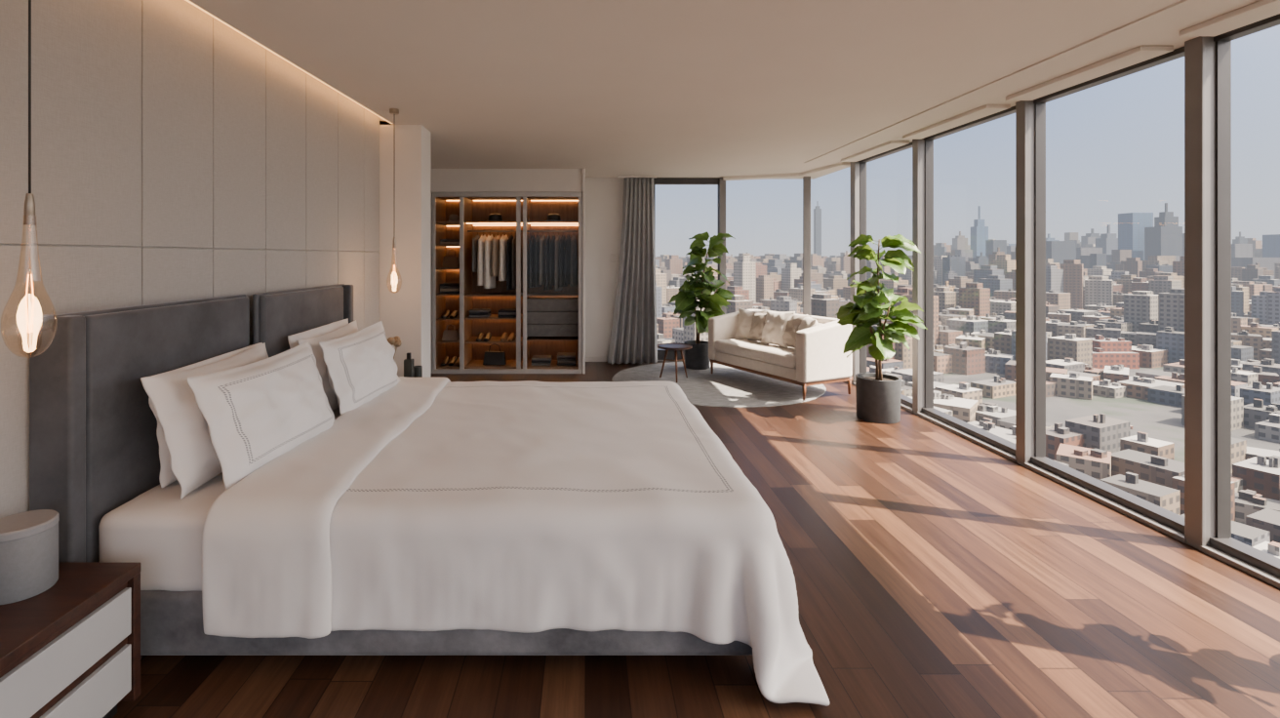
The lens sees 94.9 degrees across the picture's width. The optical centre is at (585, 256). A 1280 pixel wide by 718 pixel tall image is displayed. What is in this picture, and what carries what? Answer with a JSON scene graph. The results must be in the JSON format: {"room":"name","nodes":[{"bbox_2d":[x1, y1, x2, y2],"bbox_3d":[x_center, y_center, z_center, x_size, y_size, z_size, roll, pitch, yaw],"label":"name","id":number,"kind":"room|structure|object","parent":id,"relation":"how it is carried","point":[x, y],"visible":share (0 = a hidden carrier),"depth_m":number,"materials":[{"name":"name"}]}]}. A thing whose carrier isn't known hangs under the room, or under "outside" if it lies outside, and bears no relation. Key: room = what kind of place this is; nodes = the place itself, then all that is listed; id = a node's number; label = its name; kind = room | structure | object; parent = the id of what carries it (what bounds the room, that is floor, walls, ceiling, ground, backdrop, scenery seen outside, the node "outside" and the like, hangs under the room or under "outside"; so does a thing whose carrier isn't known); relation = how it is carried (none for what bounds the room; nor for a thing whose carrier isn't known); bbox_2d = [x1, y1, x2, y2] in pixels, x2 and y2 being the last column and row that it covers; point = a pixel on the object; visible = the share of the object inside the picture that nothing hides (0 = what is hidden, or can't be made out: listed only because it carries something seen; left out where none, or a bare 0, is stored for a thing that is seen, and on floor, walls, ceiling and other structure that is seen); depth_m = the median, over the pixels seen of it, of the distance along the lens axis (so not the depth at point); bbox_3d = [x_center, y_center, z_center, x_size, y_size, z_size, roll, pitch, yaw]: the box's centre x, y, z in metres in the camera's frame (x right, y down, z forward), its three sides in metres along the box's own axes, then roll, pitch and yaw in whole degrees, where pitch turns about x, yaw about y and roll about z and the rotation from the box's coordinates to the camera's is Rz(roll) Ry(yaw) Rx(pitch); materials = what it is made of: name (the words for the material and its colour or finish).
{"room":"bedroom","nodes":[
{"label":"bedroom","id":0,"kind":"room"},
{"bbox_2d":[0,243,359,251],"bbox_3d":[-2.009,0.025,1.200,0.472,2.950,7.600,0,0,0],"label":"backing","id":1,"kind":"object","parent":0,"point":[0,244],"visible":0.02,"depth_m":2.52,"materials":[{"name":"paint"}]},
{"bbox_2d":[0,244,141,518],"bbox_3d":[-1.909,0.730,2.030,0.064,1.535,0.895,0,0,0],"label":"panel","id":2,"kind":"object","parent":1,"relation":"attached to","point":[76,279],"visible":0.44,"depth_m":2.00,"materials":[{"name":"fabric"}]},
{"bbox_2d":[0,0,141,246],"bbox_3d":[-1.909,-0.735,2.030,0.064,1.385,0.895,0,0,0],"label":"panel","id":3,"kind":"object","parent":1,"relation":"attached to","point":[86,55],"visible":1,"depth_m":2.16,"materials":[{"name":"fabric"}]},
{"bbox_2d":[141,247,212,305],"bbox_3d":[-1.876,0.730,2.700,0.041,1.535,0.435,0,0,0],"label":"panel","id":4,"kind":"object","parent":1,"relation":"attached to","point":[168,274],"visible":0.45,"depth_m":2.66,"materials":[{"name":"fabric"}]},
{"bbox_2d":[141,0,212,247],"bbox_3d":[-1.876,-0.735,2.700,0.041,1.385,0.435,0,0,0],"label":"panel","id":5,"kind":"object","parent":1,"relation":"attached to","point":[177,35],"visible":1,"depth_m":2.68,"materials":[{"name":"fabric"}]},
{"bbox_2d":[212,248,265,345],"bbox_3d":[-1.854,0.730,3.140,0.041,1.535,0.435,0,0,0],"label":"panel","id":6,"kind":"object","parent":1,"relation":"attached to","point":[234,271],"visible":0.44,"depth_m":3.13,"materials":[{"name":"fabric"}]},
{"bbox_2d":[212,17,265,248],"bbox_3d":[-1.854,-0.735,3.140,0.041,1.385,0.435,0,0,0],"label":"panel","id":7,"kind":"object","parent":1,"relation":"attached to","point":[238,61],"visible":0.72,"depth_m":3.12,"materials":[{"name":"fabric"}]},
{"bbox_2d":[265,249,306,292],"bbox_3d":[-1.833,0.730,3.580,0.041,1.535,0.435,0,0,0],"label":"panel","id":8,"kind":"object","parent":1,"relation":"attached to","point":[285,270],"visible":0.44,"depth_m":3.56,"materials":[{"name":"fabric"}]},
{"bbox_2d":[265,48,306,249],"bbox_3d":[-1.833,-0.735,3.580,0.041,1.385,0.435,0,0,0],"label":"panel","id":9,"kind":"object","parent":1,"relation":"attached to","point":[285,83],"visible":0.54,"depth_m":3.56,"materials":[{"name":"fabric"}]},
{"bbox_2d":[306,250,337,287],"bbox_3d":[-1.811,0.730,4.020,0.041,1.535,0.435,0,0,0],"label":"panel","id":10,"kind":"object","parent":1,"relation":"attached to","point":[321,265],"visible":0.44,"depth_m":4.00,"materials":[{"name":"fabric"}]},
{"bbox_2d":[306,73,337,250],"bbox_3d":[-1.811,-0.735,4.020,0.041,1.385,0.435,0,0,0],"label":"panel","id":11,"kind":"object","parent":1,"relation":"attached to","point":[321,100],"visible":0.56,"depth_m":3.98,"materials":[{"name":"fabric"}]},
{"bbox_2d":[337,251,363,330],"bbox_3d":[-1.790,0.730,4.460,0.041,1.535,0.435,0,0,0],"label":"panel","id":12,"kind":"object","parent":1,"relation":"attached to","point":[350,264],"visible":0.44,"depth_m":4.53,"materials":[{"name":"fabric"}]},
{"bbox_2d":[337,91,363,251],"bbox_3d":[-1.790,-0.735,4.460,0.041,1.385,0.435,0,0,0],"label":"panel","id":13,"kind":"object","parent":1,"relation":"attached to","point":[350,115],"visible":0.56,"depth_m":4.42,"materials":[{"name":"fabric"}]},
{"bbox_2d":[363,251,379,328],"bbox_3d":[-1.771,0.730,4.835,0.035,1.535,0.305,0,0,0],"label":"panel","id":14,"kind":"object","parent":1,"relation":"attached to","point":[371,259],"visible":0.43,"depth_m":4.82,"materials":[{"name":"fabric"}]},
{"bbox_2d":[363,108,379,251],"bbox_3d":[-1.771,-0.735,4.835,0.035,1.385,0.305,0,0,0],"label":"panel","id":15,"kind":"object","parent":1,"relation":"attached to","point":[371,120],"visible":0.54,"depth_m":4.82,"materials":[{"name":"fabric"}]},
{"bbox_2d":[379,117,430,377],"bbox_3d":[-1.800,0.025,5.150,0.800,2.950,0.300,0,0,0],"label":"wall","id":16,"kind":"structure","parent":0,"point":[404,149],"depth_m":5.00,"materials":[{"name":"paint"}]},
{"bbox_2d":[430,168,431,373],"bbox_3d":[-2.590,0.188,7.925,1.220,2.625,0.850,0,0,0],"label":"wall","id":17,"kind":"structure","parent":0,"point":[430,169],"depth_m":7.50,"materials":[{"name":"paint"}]},
{"bbox_2d":[431,168,582,193],"bbox_3d":[-1.000,-0.978,7.925,1.960,0.295,0.850,0,0,0],"label":"wall","id":18,"kind":"structure","parent":0,"point":[442,180],"depth_m":7.50,"materials":[{"name":"paint"}]},
{"bbox_2d":[582,168,585,373],"bbox_3d":[-0.020,0.188,7.910,0.030,2.625,0.880,0,0,0],"label":"wall","id":19,"kind":"structure","parent":0,"point":[583,170],"depth_m":7.47,"materials":[{"name":"paint"}]},
{"bbox_2d":[585,177,624,356],"bbox_3d":[-0.525,0.188,8.425,2.910,2.625,0.150,0,0,0],"label":"wall","id":20,"kind":"structure","parent":0,"point":[604,196],"depth_m":8.35,"materials":[{"name":"paint"}]},
{"bbox_2d":[585,356,607,361],"bbox_3d":[0.465,1.460,8.339,0.930,0.080,0.018,0,0,0],"label":"baseboard","id":21,"kind":"structure","parent":20,"relation":"attached to","point":[587,358],"depth_m":8.33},
{"bbox_2d":[657,348,684,359],"bbox_3d":[1.450,1.415,8.370,0.930,0.170,0.160,0,0,0],"label":"sill","id":22,"kind":"structure","parent":20,"relation":"attached to","point":[660,352],"depth_m":8.34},
{"bbox_2d":[112,361,1279,717],"bbox_3d":[-0.040,1.560,2.950,6.720,0.120,11.100,0,0,0],"label":"floor","id":23,"kind":"structure","parent":0,"point":[938,574],"depth_m":2.32,"materials":[{"name":"brown wood"}]},
{"bbox_2d":[0,562,140,717],"bbox_3d":[-1.690,1.262,1.593,0.400,0.475,0.745,0,0,0],"label":"nightstand","id":24,"kind":"object","parent":23,"relation":"on","point":[71,649],"visible":0.87,"depth_m":1.74,"materials":[{"name":"brown wood"}]},
{"bbox_2d":[0,509,59,604],"bbox_3d":[-1.735,0.918,1.800,0.174,0.211,0.174,0,0,0],"label":"round box","id":25,"kind":"object","parent":24,"relation":"on","point":[28,540],"visible":1,"depth_m":1.76,"materials":[{"name":"grey stone"}]},
{"bbox_2d":[29,283,829,705],"bbox_3d":[-0.532,0.850,3.153,2.726,1.300,2.467,0,0,0],"label":"bed","id":26,"kind":"object","parent":23,"relation":"on","point":[289,492],"visible":1,"depth_m":2.09,"materials":[{"name":"grey fabric"}]},
{"bbox_2d":[140,342,268,499],"bbox_3d":[-1.581,0.673,2.600,0.200,0.483,0.840,-18,0,0],"label":"pillow","id":27,"kind":"object","parent":26,"relation":"on","point":[187,455],"depth_m":2.29,"materials":[{"name":"fabric"}]},
{"bbox_2d":[185,340,334,489],"bbox_3d":[-1.405,0.673,2.640,0.227,0.487,0.860,-21,-1,4],"label":"pillow","id":28,"kind":"object","parent":26,"relation":"on","point":[249,418],"depth_m":2.40,"materials":[{"name":"fabric"}]},
{"bbox_2d":[287,318,348,348],"bbox_3d":[-1.638,0.666,3.700,0.138,0.467,0.820,-7,0,0],"label":"pillow","id":29,"kind":"object","parent":26,"relation":"on","point":[311,332],"depth_m":3.62,"materials":[{"name":"fabric"}]},
{"bbox_2d":[296,320,358,410],"bbox_3d":[-1.538,0.675,3.660,0.209,0.480,0.840,-15,0,0],"label":"pillow","id":30,"kind":"object","parent":26,"relation":"on","point":[340,329],"depth_m":3.42,"materials":[{"name":"fabric"}]},
{"bbox_2d":[318,320,400,414],"bbox_3d":[-1.374,0.676,3.621,0.234,0.483,0.840,-18,-1,4],"label":"pillow","id":31,"kind":"object","parent":26,"relation":"on","point":[357,370],"depth_m":3.41,"materials":[{"name":"fabric"}]},
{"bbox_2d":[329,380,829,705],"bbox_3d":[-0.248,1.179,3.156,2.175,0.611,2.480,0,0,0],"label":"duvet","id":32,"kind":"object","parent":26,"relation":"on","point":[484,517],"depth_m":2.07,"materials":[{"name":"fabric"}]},
{"bbox_2d":[431,192,582,373],"bbox_3d":[-1.004,0.338,7.810,1.928,2.325,0.660,0,0,0],"label":"wardrobe","id":33,"kind":"object","parent":23,"relation":"on","point":[549,322],"visible":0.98,"depth_m":7.77,"materials":[{"name":"brown wood"}]},
{"bbox_2d":[436,315,459,320],"bbox_3d":[-1.770,0.820,7.860,0.340,0.020,0.520,0,0,0],"label":"shelf","id":34,"kind":"object","parent":33,"relation":"attached to","point":[438,318],"depth_m":7.63,"materials":[{"name":"brown wood"}]},
{"bbox_2d":[440,356,459,365],"label":"shoes","id":35,"kind":"object","parent":33,"relation":"on","point":[455,360],"depth_m":7.73,"materials":[{"name":"brown leather"}]},
{"bbox_2d":[441,248,459,268],"bbox_3d":[-1.780,0.025,7.760,0.217,0.247,0.134,0,0,0],"label":"handbag","id":36,"kind":"object","parent":33,"relation":"on","point":[448,261],"visible":0.94,"depth_m":7.71,"materials":[{"name":"brown leather"}]},
{"bbox_2d":[441,323,459,340],"bbox_3d":[-1.780,1.000,7.760,0.217,0.215,0.133,0,0,0],"label":"handbag","id":37,"kind":"object","parent":33,"relation":"on","point":[448,335],"visible":0.95,"depth_m":7.72,"materials":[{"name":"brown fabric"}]},
{"bbox_2d":[464,336,522,343],"bbox_3d":[-1.187,1.120,7.860,0.773,0.020,0.520,0,0,0],"label":"shelf","id":38,"kind":"object","parent":33,"relation":"attached to","point":[469,340],"depth_m":7.70,"materials":[{"name":"brown wood"}]},
{"bbox_2d":[464,314,522,319],"bbox_3d":[-1.187,0.810,7.860,0.773,0.020,0.520,0,0,0],"label":"shelf","id":39,"kind":"object","parent":33,"relation":"attached to","point":[494,316],"depth_m":7.60,"materials":[{"name":"brown wood"}]},
{"bbox_2d":[464,292,522,296],"bbox_3d":[-1.187,0.510,7.860,0.773,0.020,0.520,0,0,0],"label":"shelf","id":40,"kind":"object","parent":33,"relation":"attached to","point":[465,294],"depth_m":7.62,"materials":[{"name":"brown wood"}]},
{"bbox_2d":[464,221,522,224],"bbox_3d":[-1.187,-0.450,7.860,0.773,0.020,0.520,0,0,0],"label":"light strip","id":41,"kind":"object","parent":33,"relation":"attached to","point":[465,222],"depth_m":7.64,"materials":[{"name":"white plastic"}]},
{"bbox_2d":[482,343,506,364],"bbox_3d":[-1.200,1.288,7.760,0.297,0.279,0.134,0,0,0],"label":"handbag","id":42,"kind":"object","parent":33,"relation":"on","point":[491,357],"visible":0.99,"depth_m":7.71,"materials":[{"name":"black leather"}]},
{"bbox_2d":[448,213,564,221],"bbox_3d":[-1.060,-0.511,7.800,1.620,0.120,0.340,0,0,0],"label":"hats","id":43,"kind":"object","parent":33,"relation":"on","point":[493,217],"visible":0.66,"depth_m":7.73,"materials":[{"name":"black leather"}]},
{"bbox_2d":[440,239,576,365],"bbox_3d":[-1.015,0.601,7.800,1.789,1.654,0.280,0,0,0],"label":"folded clothes","id":44,"kind":"object","parent":33,"relation":"on","point":[563,358],"visible":0.91,"depth_m":7.66,"materials":[{"name":"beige fabric"}]},
{"bbox_2d":[472,229,577,291],"bbox_3d":[-0.793,0.044,7.820,1.370,0.822,0.418,0,0,0],"label":"hanging clothes","id":45,"kind":"object","parent":33,"relation":"hanging from","point":[552,261],"visible":0.97,"depth_m":7.66,"materials":[{"name":"white fabric"}]},
{"bbox_2d":[526,336,578,341],"bbox_3d":[-0.421,1.090,7.860,0.702,0.020,0.520,0,0,0],"label":"shelf","id":46,"kind":"object","parent":33,"relation":"attached to","point":[529,339],"depth_m":7.67,"materials":[{"name":"brown wood"}]},
{"bbox_2d":[526,292,578,296],"bbox_3d":[-0.421,0.510,7.860,0.702,0.020,0.520,0,0,0],"label":"shelf","id":47,"kind":"object","parent":33,"relation":"attached to","point":[528,294],"depth_m":7.70,"materials":[{"name":"brown wood"}]},
{"bbox_2d":[526,221,578,224],"bbox_3d":[-0.421,-0.450,7.860,0.702,0.020,0.520,0,0,0],"label":"light strip","id":48,"kind":"object","parent":33,"relation":"attached to","point":[528,222],"depth_m":7.64,"materials":[{"name":"white plastic"}]},
{"bbox_2d":[611,361,825,407],"bbox_3d":[1.560,1.494,7.060,2.480,0.011,2.480,0,0,0],"label":"round rug","id":49,"kind":"object","parent":23,"relation":"on","point":[727,386],"visible":0.55,"depth_m":6.74,"materials":[{"name":"fabric"}]},
{"bbox_2d":[657,342,692,382],"bbox_3d":[1.080,1.280,7.080,0.420,0.412,0.420,0,0,0],"label":"side table","id":50,"kind":"object","parent":49,"relation":"on","point":[674,346],"visible":1,"depth_m":7.09,"materials":[{"name":"brown wood"}]},
{"bbox_2d":[668,231,735,369],"bbox_3d":[1.572,0.577,7.820,0.851,1.819,0.858,0,0,0],"label":"fiddle leaf fig","id":51,"kind":"object","parent":49,"relation":"on","point":[686,303],"visible":0.97,"depth_m":7.76,"materials":[{"name":"plant"}]},
{"bbox_2d":[708,307,852,400],"bbox_3d":[2.227,1.052,6.859,0.773,0.863,1.600,0,0,-26],"label":"sofa","id":52,"kind":"object","parent":49,"relation":"on","point":[800,349],"visible":1,"depth_m":6.51,"materials":[{"name":"beige fabric"}]},
{"bbox_2d":[734,307,766,338],"bbox_3d":[2.063,0.846,7.313,0.161,0.399,0.400,19,-12,-38],"label":"cushion","id":53,"kind":"object","parent":52,"relation":"on","point":[744,319],"depth_m":7.31,"materials":[{"name":"beige fabric"}]},
{"bbox_2d":[715,338,796,367],"bbox_3d":[2.165,1.106,6.830,0.636,0.154,1.339,0,0,-26],"label":"seat cushion","id":54,"kind":"object","parent":52,"relation":"on","point":[752,350],"depth_m":6.69,"materials":[{"name":"beige fabric"}]},
{"bbox_2d":[747,311,768,344],"bbox_3d":[2.131,0.850,7.079,0.165,0.389,0.380,18,-7,-22],"label":"cushion","id":55,"kind":"object","parent":52,"relation":"on","point":[758,321],"depth_m":7.05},
{"bbox_2d":[760,310,795,348],"bbox_3d":[2.235,0.830,6.819,0.161,0.432,0.420,18,-9,-27],"label":"cushion","id":56,"kind":"object","parent":52,"relation":"on","point":[775,327],"depth_m":6.75,"materials":[{"name":"beige fabric"}]},
{"bbox_2d":[782,314,811,348],"bbox_3d":[2.364,0.844,6.592,0.165,0.403,0.400,17,-6,-19],"label":"cushion","id":57,"kind":"object","parent":52,"relation":"on","point":[791,323],"depth_m":6.57,"materials":[{"name":"fabric"}]},
{"bbox_2d":[795,314,817,343],"bbox_3d":[2.405,0.841,6.389,0.163,0.409,0.400,18,2,6],"label":"cushion","id":58,"kind":"object","parent":52,"relation":"on","point":[802,322],"depth_m":6.41,"materials":[{"name":"beige fabric"}]},
{"bbox_2d":[719,177,725,315],"bbox_3d":[1.950,0.188,8.375,0.090,2.625,0.160,0,0,0],"label":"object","id":59,"kind":"structure","parent":23,"relation":"on","point":[722,182],"depth_m":8.30,"materials":[{"name":"grey metal"}]},
{"bbox_2d":[717,184,719,279],"bbox_3d":[1.908,0.147,8.400,0.014,2.365,0.060,0,0,0],"label":"gasket","id":60,"kind":"object","parent":59,"relation":"attached to","point":[717,184],"visible":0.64,"depth_m":8.37,"materials":[{"name":"rubber"}]},
{"bbox_2d":[850,161,866,384],"bbox_3d":[3.215,0.188,6.886,0.160,2.625,0.090,0,0,-10],"label":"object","id":61,"kind":"structure","parent":23,"relation":"on","point":[853,164],"depth_m":6.86,"materials":[{"name":"grey metal"}]},
{"bbox_2d":[856,160,859,373],"bbox_3d":[3.192,0.188,6.844,0.051,2.625,0.005,0,0,-10],"label":"mullion side cover","id":62,"kind":"object","parent":61,"relation":"attached to","point":[858,163],"depth_m":6.84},
{"bbox_2d":[859,162,865,373],"bbox_3d":[3.240,0.168,6.848,0.060,2.525,0.014,0,0,0],"label":"gasket","id":63,"kind":"object","parent":61,"relation":"attached to","point":[861,165],"visible":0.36,"depth_m":6.84,"materials":[{"name":"rubber"}]},
{"bbox_2d":[855,372,901,424],"bbox_3d":[2.710,1.308,5.420,0.380,0.385,0.380,0,0,0],"label":"planter","id":64,"kind":"object","parent":23,"relation":"on","point":[878,396],"depth_m":5.27,"materials":[{"name":"concrete"}]},
{"bbox_2d":[835,234,927,424],"bbox_3d":[2.676,0.644,5.420,0.738,1.711,0.695,0,0,0],"label":"fiddle leaf fig","id":65,"kind":"object","parent":23,"relation":"on","point":[877,393],"visible":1,"depth_m":5.31,"materials":[{"name":"plant"}]},
{"bbox_2d":[912,139,933,414],"bbox_3d":[3.215,0.188,5.570,0.160,2.625,0.090,0,0,0],"label":"window mullion","id":66,"kind":"structure","parent":23,"relation":"on","point":[915,142],"depth_m":5.54,"materials":[{"name":"grey metal"}]},
{"bbox_2d":[919,138,924,412],"bbox_3d":[3.184,0.188,5.534,0.051,2.625,0.005,0,0,0],"label":"mullion side cover","id":67,"kind":"object","parent":66,"relation":"attached to","point":[921,141],"depth_m":5.53,"materials":[{"name":"metal"}]},
{"bbox_2d":[924,140,931,407],"bbox_3d":[3.240,0.168,5.528,0.060,2.525,0.014,0,0,0],"label":"gasket","id":68,"kind":"object","parent":66,"relation":"attached to","point":[928,143],"visible":1,"depth_m":5.52,"materials":[{"name":"metal"}]},
{"bbox_2d":[921,407,1015,455],"bbox_3d":[3.210,1.465,4.895,0.160,0.070,1.280,0,0,0],"label":"sill","id":69,"kind":"structure","parent":23,"relation":"on","point":[1003,444],"depth_m":4.85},
{"bbox_2d":[916,412,1016,462],"bbox_3d":[3.155,1.486,4.895,0.050,0.028,1.280,0,0,0],"label":"sill ledge","id":70,"kind":"object","parent":69,"relation":"attached to","point":[965,435],"depth_m":4.78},
{"bbox_2d":[1015,100,1045,465],"bbox_3d":[3.215,0.188,4.220,0.160,2.625,0.090,0,0,0],"label":"window mullion","id":71,"kind":"structure","parent":23,"relation":"on","point":[1021,105],"depth_m":4.20,"materials":[{"name":"grey metal"}]},
{"bbox_2d":[1027,100,1035,462],"bbox_3d":[3.184,0.188,4.184,0.051,2.625,0.005,0,0,0],"label":"mullion side cover","id":72,"kind":"object","parent":71,"relation":"attached to","point":[1030,105],"depth_m":4.18,"materials":[{"name":"metal"}]},
{"bbox_2d":[1035,102,1043,457],"bbox_3d":[3.240,0.168,4.178,0.060,2.525,0.014,0,0,0],"label":"gasket","id":73,"kind":"object","parent":71,"relation":"attached to","point":[1039,106],"visible":1,"depth_m":4.17,"materials":[{"name":"metal"}]},
{"bbox_2d":[1030,456,1184,533],"bbox_3d":[3.210,1.465,3.620,0.160,0.070,1.130,0,0,0],"label":"sill","id":74,"kind":"structure","parent":23,"relation":"on","point":[1175,521],"depth_m":3.54,"materials":[{"name":"metal"}]},
{"bbox_2d":[1023,462,1186,543],"bbox_3d":[3.155,1.486,3.620,0.050,0.028,1.130,0,0,0],"label":"sill ledge","id":75,"kind":"object","parent":74,"relation":"attached to","point":[1149,522],"depth_m":3.50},
{"bbox_2d":[1184,36,1231,550],"bbox_3d":[3.215,0.188,3.020,0.160,2.625,0.090,0,0,0],"label":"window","id":76,"kind":"structure","parent":23,"relation":"on","point":[1195,48],"depth_m":3.00,"materials":[{"name":"grey metal"}]},
{"bbox_2d":[1205,36,1215,545],"bbox_3d":[3.184,0.188,2.984,0.051,2.625,0.005,0,0,0],"label":"mullion side cover","id":77,"kind":"object","parent":76,"relation":"attached to","point":[1210,43],"depth_m":2.98,"materials":[{"name":"metal"}]},
{"bbox_2d":[1215,40,1229,538],"bbox_3d":[3.240,0.168,2.978,0.060,2.525,0.014,0,0,0],"label":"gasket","id":78,"kind":"object","parent":76,"relation":"attached to","point":[1221,47],"visible":1,"depth_m":2.97,"materials":[{"name":"metal"}]},
{"bbox_2d":[1209,537,1279,578],"bbox_3d":[3.210,1.465,2.395,0.160,0.070,1.180,0,0,0],"label":"sill","id":79,"kind":"structure","parent":23,"relation":"on","point":[1270,564],"depth_m":2.83,"materials":[{"name":"metal"}]},
{"bbox_2d":[1200,545,1279,589],"bbox_3d":[3.155,1.486,2.395,0.050,0.028,1.180,0,0,0],"label":"sill ledge","id":80,"kind":"object","parent":79,"relation":"attached to","point":[1218,554],"depth_m":2.80,"materials":[{"name":"metal"}]},
{"bbox_3d":[-1.530,1.263,4.650,0.420,0.475,0.580,0,0,0],"label":"nightstand","id":81,"kind":"object","parent":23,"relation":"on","visible":0},
{"bbox_2d":[387,336,401,359],"bbox_3d":[-1.530,0.826,4.599,0.166,0.396,0.147,0,0,0],"label":"flower","id":82,"kind":"object","parent":81,"relation":"on","point":[396,341],"visible":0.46,"depth_m":4.58,"materials":[{"name":"beige plant"}]},
{"bbox_2d":[403,352,414,377],"bbox_3d":[-1.395,0.892,4.630,0.070,0.264,0.060,0,0,0],"label":"perfume bottle","id":83,"kind":"object","parent":81,"relation":"on","point":[409,364],"visible":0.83,"depth_m":4.60,"materials":[{"name":"black glass"}]},
{"bbox_3d":[3.035,0.188,8.016,0.070,2.625,0.140,0,0,19],"label":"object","id":84,"kind":"object","parent":23,"relation":"on","visible":0},
{"bbox_2d":[802,177,803,314],"bbox_3d":[3.000,0.168,8.043,0.014,2.525,0.060,0,0,19],"label":"gasket","id":85,"kind":"object","parent":84,"relation":"attached to","point":[803,178],"visible":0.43,"depth_m":8.02,"materials":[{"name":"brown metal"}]},
{"bbox_2d":[803,176,810,315],"bbox_3d":[3.010,0.188,7.940,0.090,2.625,0.020,0,0,19],"label":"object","id":86,"kind":"structure","parent":84,"relation":"attached to","point":[807,180],"depth_m":7.93,"materials":[{"name":"grey metal"}]},
{"bbox_2d":[683,340,709,369],"bbox_3d":[1.500,1.317,7.850,0.340,0.340,0.340,0,0,0],"label":"planter","id":87,"kind":"object","parent":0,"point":[697,357],"depth_m":7.71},
{"bbox_2d":[188,0,1260,179],"bbox_3d":[-0.040,-1.143,2.950,6.720,0.035,11.100,0,0,0],"label":"ceiling","id":88,"kind":"structure","parent":0,"point":[603,88],"depth_m":3.44,"materials":[{"name":"paint"}]},
{"bbox_2d":[0,0,57,358],"bbox_3d":[-1.500,-0.425,1.580,0.112,1.400,0.112,0,0,0],"label":"pendant lamp","id":89,"kind":"object","parent":88,"relation":"hanging from","point":[28,218],"visible":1,"depth_m":1.58,"materials":[{"name":"glass"}]},
{"bbox_2d":[185,0,392,123],"bbox_3d":[-1.818,-1.143,1.190,0.365,0.032,7.580,0,0,0],"label":"light strip","id":90,"kind":"object","parent":88,"relation":"in","point":[185,0],"visible":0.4,"depth_m":3.23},
{"bbox_2d":[386,108,401,285],"bbox_3d":[-1.460,-0.420,4.470,0.112,1.410,0.112,0,0,0],"label":"pendant lamp","id":91,"kind":"object","parent":88,"relation":"hanging from","point":[394,111],"visible":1,"depth_m":4.46,"materials":[{"name":"glass"}]},
{"bbox_2d":[607,175,657,364],"bbox_3d":[0.662,0.181,8.157,0.706,2.610,0.195,0,0,0],"label":"curtain","id":92,"kind":"object","parent":88,"relation":"hanging from","point":[633,337],"visible":1,"depth_m":8.16,"materials":[{"name":"fabric"}]},
{"bbox_2d":[654,177,719,184],"bbox_3d":[1.450,-1.080,8.400,0.930,0.090,0.080,0,0,0],"label":"rail","id":93,"kind":"object","parent":88,"relation":"attached to","point":[658,180],"visible":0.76,"depth_m":8.36,"materials":[{"name":"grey metal"}]},
{"bbox_2d":[722,161,850,180],"bbox_3d":[2.595,-1.105,7.675,1.290,0.039,1.450,0,0,0],"label":"trim","id":94,"kind":"structure","parent":88,"relation":"attached to","point":[842,165],"depth_m":7.90,"materials":[{"name":"paint"}]},
{"bbox_2d":[840,140,909,161],"bbox_3d":[3.050,-1.111,6.230,0.180,0.027,1.120,0,0,0],"label":"trim","id":95,"kind":"structure","parent":88,"relation":"attached to","point":[891,144],"depth_m":6.07,"materials":[{"name":"paint"}]},
{"bbox_2d":[859,142,912,162],"bbox_3d":[3.240,-1.110,6.230,0.080,0.030,1.250,0,0,0],"label":"rail","id":96,"kind":"object","parent":88,"relation":"attached to","point":[908,145],"visible":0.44,"depth_m":6.23,"materials":[{"name":"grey metal"}]},
{"bbox_2d":[902,104,1010,139],"bbox_3d":[3.050,-1.111,4.895,0.180,0.027,1.150,0,0,0],"label":"trim","id":97,"kind":"structure","parent":88,"relation":"attached to","point":[987,109],"depth_m":4.75,"materials":[{"name":"paint"}]},
{"bbox_2d":[923,105,1015,140],"bbox_3d":[3.240,-1.110,4.895,0.080,0.030,1.280,0,0,0],"label":"rail","id":98,"kind":"object","parent":88,"relation":"attached to","point":[1012,109],"visible":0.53,"depth_m":4.85,"materials":[{"name":"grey metal"}]},
{"bbox_2d":[804,0,1200,162],"bbox_3d":[2.650,-1.120,2.200,0.060,0.010,9.600,0,0,0],"label":"trim","id":99,"kind":"structure","parent":88,"relation":"attached to","point":[1181,4],"depth_m":3.39,"materials":[{"name":"paint"}]},
{"bbox_2d":[1005,45,1173,100],"bbox_3d":[3.050,-1.111,3.620,0.180,0.027,1.000,0,0,0],"label":"trim","id":100,"kind":"structure","parent":88,"relation":"attached to","point":[1140,54],"depth_m":3.47,"materials":[{"name":"paint"}]},
{"bbox_2d":[1033,46,1184,103],"bbox_3d":[3.240,-1.110,3.620,0.080,0.030,1.130,0,0,0],"label":"rail","id":101,"kind":"object","parent":88,"relation":"attached to","point":[1179,53],"visible":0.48,"depth_m":3.55,"materials":[{"name":"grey metal"}]},
{"bbox_2d":[1179,0,1279,36],"bbox_3d":[3.050,-1.111,2.395,0.180,0.027,1.050,0,0,0],"label":"trim","id":102,"kind":"structure","parent":88,"relation":"attached to","point":[1260,10],"depth_m":2.71,"materials":[{"name":"paint"}]},
{"bbox_2d":[1213,13,1279,41],"bbox_3d":[3.240,-1.110,2.395,0.080,0.030,1.180,0,0,0],"label":"rail","id":103,"kind":"object","parent":88,"relation":"attached to","point":[1274,20],"visible":0.94,"depth_m":2.84,"materials":[{"name":"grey metal"}]},
{"label":"outside","id":104,"kind":"structure","parent":0,"visible":0},
{"bbox_2d":[943,366,1279,524],"bbox_3d":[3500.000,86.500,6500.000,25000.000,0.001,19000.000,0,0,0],"label":"ground","id":105,"kind":"structure","parent":104,"point":[1161,421],"depth_m":325.42,"materials":[{"name":"concrete"}]},
{"bbox_2d":[655,200,1279,559],"bbox_3d":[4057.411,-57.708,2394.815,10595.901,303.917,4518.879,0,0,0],"label":"city buildings","id":106,"kind":"structure","parent":105,"relation":"on","point":[1115,305],"depth_m":491.62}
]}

